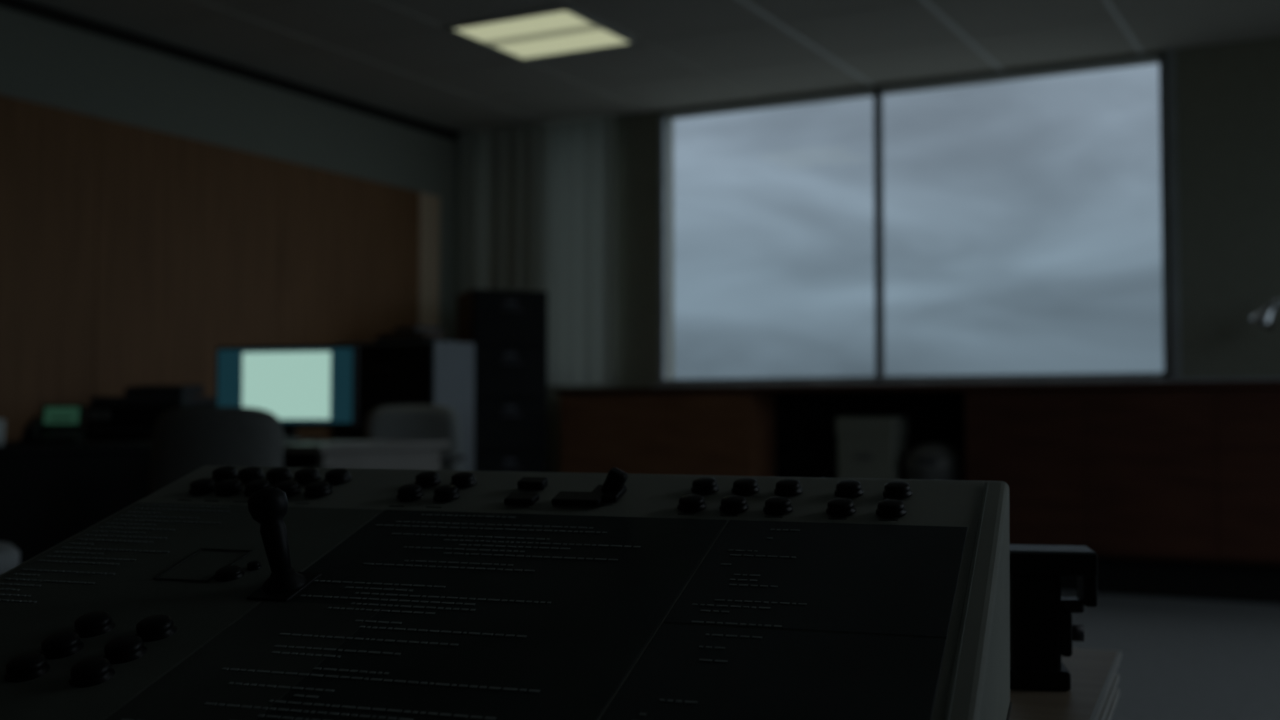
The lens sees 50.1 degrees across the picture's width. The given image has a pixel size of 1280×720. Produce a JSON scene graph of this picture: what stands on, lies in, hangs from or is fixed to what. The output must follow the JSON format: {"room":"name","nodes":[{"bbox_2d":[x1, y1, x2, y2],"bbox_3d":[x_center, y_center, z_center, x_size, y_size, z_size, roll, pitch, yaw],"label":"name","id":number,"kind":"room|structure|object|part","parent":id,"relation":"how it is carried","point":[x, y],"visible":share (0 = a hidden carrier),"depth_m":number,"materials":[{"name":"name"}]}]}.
{"room":"control room","nodes":[
{"label":"control room","id":0,"kind":"room"},
{"bbox_2d":[0,6,454,341],"bbox_3d":[-3.578,-0.298,4.542,0.200,2.660,10.160,-1,-3,28],"label":"wall","id":1,"kind":"structure","parent":0,"point":[45,62],"depth_m":7.01,"materials":[{"name":"paint"}]},
{"bbox_2d":[0,95,439,440],"bbox_3d":[-3.531,-0.085,4.372,0.035,2.220,9.520,-1,-3,28],"label":"wood panelling","id":2,"kind":"object","parent":1,"relation":"attached to","point":[130,254],"visible":0.45,"depth_m":6.67,"materials":[{"name":"brown wood"}]},
{"bbox_2d":[0,0,457,140],"bbox_3d":[-3.474,-1.604,4.538,0.035,0.049,9.760,-1,-3,28],"label":"trim","id":3,"kind":"structure","parent":1,"relation":"attached to","point":[24,6],"depth_m":6.92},
{"bbox_2d":[28,0,1279,132],"bbox_3d":[-0.455,-1.742,2.910,7.300,0.106,10.160,-1,-3,28],"label":"ceiling","id":4,"kind":"structure","parent":0,"point":[401,57],"depth_m":6.63,"materials":[{"name":"paint"}]},
{"bbox_2d":[454,114,615,384],"bbox_3d":[-0.665,-0.653,8.464,1.190,1.615,0.018,-1,-3,28],"label":"curtain","id":5,"kind":"object","parent":4,"relation":"hanging from","point":[535,204],"visible":0.7,"depth_m":8.39,"materials":[{"name":"fabric"}]},
{"bbox_2d":[446,7,635,59],"bbox_3d":[-0.460,-1.544,6.512,0.660,0.012,0.640,-1,-3,28],"label":"ceiling light panel","id":6,"kind":"object","parent":4,"relation":"in","point":[559,31],"depth_m":6.49,"materials":[{"name":"white plastic"}]},
{"bbox_2d":[547,36,1279,471],"bbox_3d":[1.907,-0.190,7.219,6.900,2.660,0.230,-1,-3,28],"label":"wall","id":7,"kind":"structure","parent":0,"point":[1228,94],"depth_m":6.69,"materials":[{"name":"paint"}]},
{"bbox_2d":[551,384,614,385],"bbox_3d":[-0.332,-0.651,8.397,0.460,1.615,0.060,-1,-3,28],"label":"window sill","id":8,"kind":"structure","parent":7,"relation":"attached to","point":[569,384],"depth_m":8.35,"materials":[{"name":"metal"}]},
{"bbox_2d":[659,54,1169,383],"bbox_3d":[1.374,-0.688,7.473,2.840,1.615,0.065,-1,-3,28],"label":"window","id":9,"kind":"structure","parent":7,"relation":"attached to","point":[877,92],"depth_m":7.48,"materials":[{"name":"metal"}]},
{"bbox_2d":[1167,48,1180,377],"bbox_3d":[2.627,-0.725,6.743,0.040,1.630,0.020,-1,-3,28],"label":"window frame","id":10,"kind":"structure","parent":9,"relation":"attached to","point":[1171,53],"depth_m":6.73,"materials":[{"name":"black metal"}]},
{"bbox_3d":[2.486,0.105,6.785,5.480,0.026,0.040,-1,-3,28],"label":"sill","id":11,"kind":"part","parent":7,"relation":"part of","materials":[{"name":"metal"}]},
{"bbox_2d":[1061,591,1279,719],"bbox_3d":[-0.455,1.013,2.800,7.300,0.100,10.160,-1,-3,28],"label":"floor","id":12,"kind":"structure","parent":0,"point":[1182,659],"depth_m":4.87,"materials":[{"name":"carpet"}]},
{"bbox_2d":[0,542,19,574],"bbox_3d":[-1.349,0.652,2.570,0.330,0.607,0.330,-1,-3,28],"label":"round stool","id":13,"kind":"object","parent":12,"relation":"on","point":[9,555],"visible":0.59,"depth_m":2.58,"materials":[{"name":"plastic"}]},
{"bbox_2d":[148,406,283,494],"bbox_3d":[-1.388,0.605,4.841,0.614,0.879,0.603,-1,-2,14],"label":"office chair","id":14,"kind":"object","parent":12,"relation":"on","point":[185,439],"visible":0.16,"depth_m":4.59,"materials":[{"name":"grey fabric"}]},
{"bbox_2d":[0,440,449,563],"bbox_3d":[-2.342,0.667,4.654,1.670,0.740,3.400,-1,-3,28],"label":"office desk","id":15,"kind":"object","parent":12,"relation":"on","point":[50,494],"visible":0.36,"depth_m":5.07,"materials":[{"name":"laminate"}]},
{"bbox_2d":[0,419,4,445],"bbox_3d":[-2.326,0.260,4.918,0.084,0.095,0.104,1,-3,-29],"label":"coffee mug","id":16,"kind":"object","parent":15,"relation":"on","point":[2,421],"visible":1,"depth_m":4.90,"materials":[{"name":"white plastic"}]},
{"bbox_2d":[19,405,84,444],"bbox_3d":[-2.235,0.244,5.214,0.200,0.150,0.205,1,-2,-14],"label":"desk telephone","id":17,"kind":"object","parent":15,"relation":"on","point":[56,424],"visible":1,"depth_m":5.26,"materials":[{"name":"black plastic"}]},
{"bbox_2d":[84,385,215,440],"bbox_3d":[-2.115,0.225,5.894,0.440,0.244,0.440,0,-2,8],"label":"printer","id":18,"kind":"object","parent":15,"relation":"on","point":[133,416],"visible":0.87,"depth_m":5.77,"materials":[{"name":"black plastic"}]},
{"bbox_2d":[216,345,358,441],"bbox_3d":[-1.490,0.143,5.794,0.650,0.400,0.180,-1,-2,14],"label":"computer monitor","id":19,"kind":"object","parent":15,"relation":"on","point":[303,386],"visible":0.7,"depth_m":5.75,"materials":[{"name":"black plastic"}]},
{"bbox_2d":[284,437,302,442],"bbox_3d":[-1.566,0.318,5.442,0.440,0.021,0.140,-1,-2,20],"label":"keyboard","id":20,"kind":"object","parent":15,"relation":"on","point":[286,439],"visible":0.09,"depth_m":5.38,"materials":[{"name":"plastic"}]},
{"bbox_2d":[334,340,474,470],"bbox_3d":[-1.323,0.531,7.620,0.690,1.250,0.405,-1,-3,28],"label":"computer monitor","id":21,"kind":"object","parent":12,"relation":"on","point":[430,372],"visible":0.3,"depth_m":7.47,"materials":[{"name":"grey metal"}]},
{"bbox_2d":[375,326,450,341],"bbox_3d":[-1.260,-0.137,7.604,0.340,0.085,0.247,-1,-3,28],"label":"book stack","id":22,"kind":"object","parent":21,"relation":"on","point":[406,333],"visible":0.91,"depth_m":7.51,"materials":[{"name":"brown paper"}]},
{"bbox_2d":[366,405,464,469],"bbox_3d":[-1.145,0.654,6.309,0.614,0.899,0.603,-1,-2,18],"label":"office chair","id":23,"kind":"object","parent":12,"relation":"on","point":[392,422],"visible":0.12,"depth_m":6.52,"materials":[{"name":"fabric"}]},
{"bbox_2d":[457,289,547,471],"bbox_3d":[-0.801,0.389,7.941,0.440,1.560,0.435,1,-2,-20],"label":"filing cabinet","id":24,"kind":"object","parent":12,"relation":"on","point":[507,329],"visible":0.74,"depth_m":7.77,"materials":[{"name":"black metal"}]},
{"bbox_2d":[835,417,907,478],"bbox_3d":[1.219,0.719,7.194,0.314,0.840,0.257,-1,-3,28],"label":"storage box","id":25,"kind":"object","parent":12,"relation":"on","point":[867,447],"visible":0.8,"depth_m":7.10,"materials":[{"name":"plastic"}]},
{"bbox_2d":[555,381,1279,603],"bbox_3d":[2.182,0.617,6.676,5.870,1.003,0.395,-1,-3,28],"label":"credenza","id":26,"kind":"object","parent":12,"relation":"on","point":[1174,487],"visible":0.7,"depth_m":6.56,"materials":[{"name":"red wood"}]},
{"bbox_2d":[1248,298,1279,330],"bbox_3d":[3.015,-0.094,6.279,0.412,0.385,0.180,-1,-3,28],"label":"desk lamp","id":27,"kind":"object","parent":26,"relation":"on","point":[1265,317],"visible":1,"depth_m":6.29,"materials":[{"name":"silver plastic"}]},
{"bbox_2d":[905,442,964,479],"bbox_3d":[1.518,0.778,7.030,0.314,0.710,0.317,-1,-3,28],"label":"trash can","id":28,"kind":"object","parent":12,"relation":"on","point":[935,460],"visible":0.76,"depth_m":6.92,"materials":[{"name":"plastic"}]},
{"bbox_2d":[1009,648,1121,719],"bbox_3d":[-0.361,0.598,1.116,1.350,0.594,1.350,-1,-2,23],"label":"work table","id":29,"kind":"object","parent":12,"relation":"on","point":[1094,693],"visible":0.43,"depth_m":1.27,"materials":[{"name":"brown wood"}]},
{"bbox_2d":[0,465,1011,719],"bbox_3d":[-0.159,0.187,0.935,0.773,0.214,0.637,0,-2,17],"label":"control console","id":30,"kind":"object","parent":29,"relation":"on","point":[220,592],"visible":1,"depth_m":0.96,"materials":[{"name":"black plastic"}]},
{"bbox_2d":[1010,544,1097,690],"bbox_3d":[0.387,0.244,1.302,0.086,0.130,0.062,0,-2,10],"label":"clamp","id":31,"kind":"object","parent":29,"relation":"on","point":[1042,630],"visible":0.83,"depth_m":1.28,"materials":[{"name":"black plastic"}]}
]}

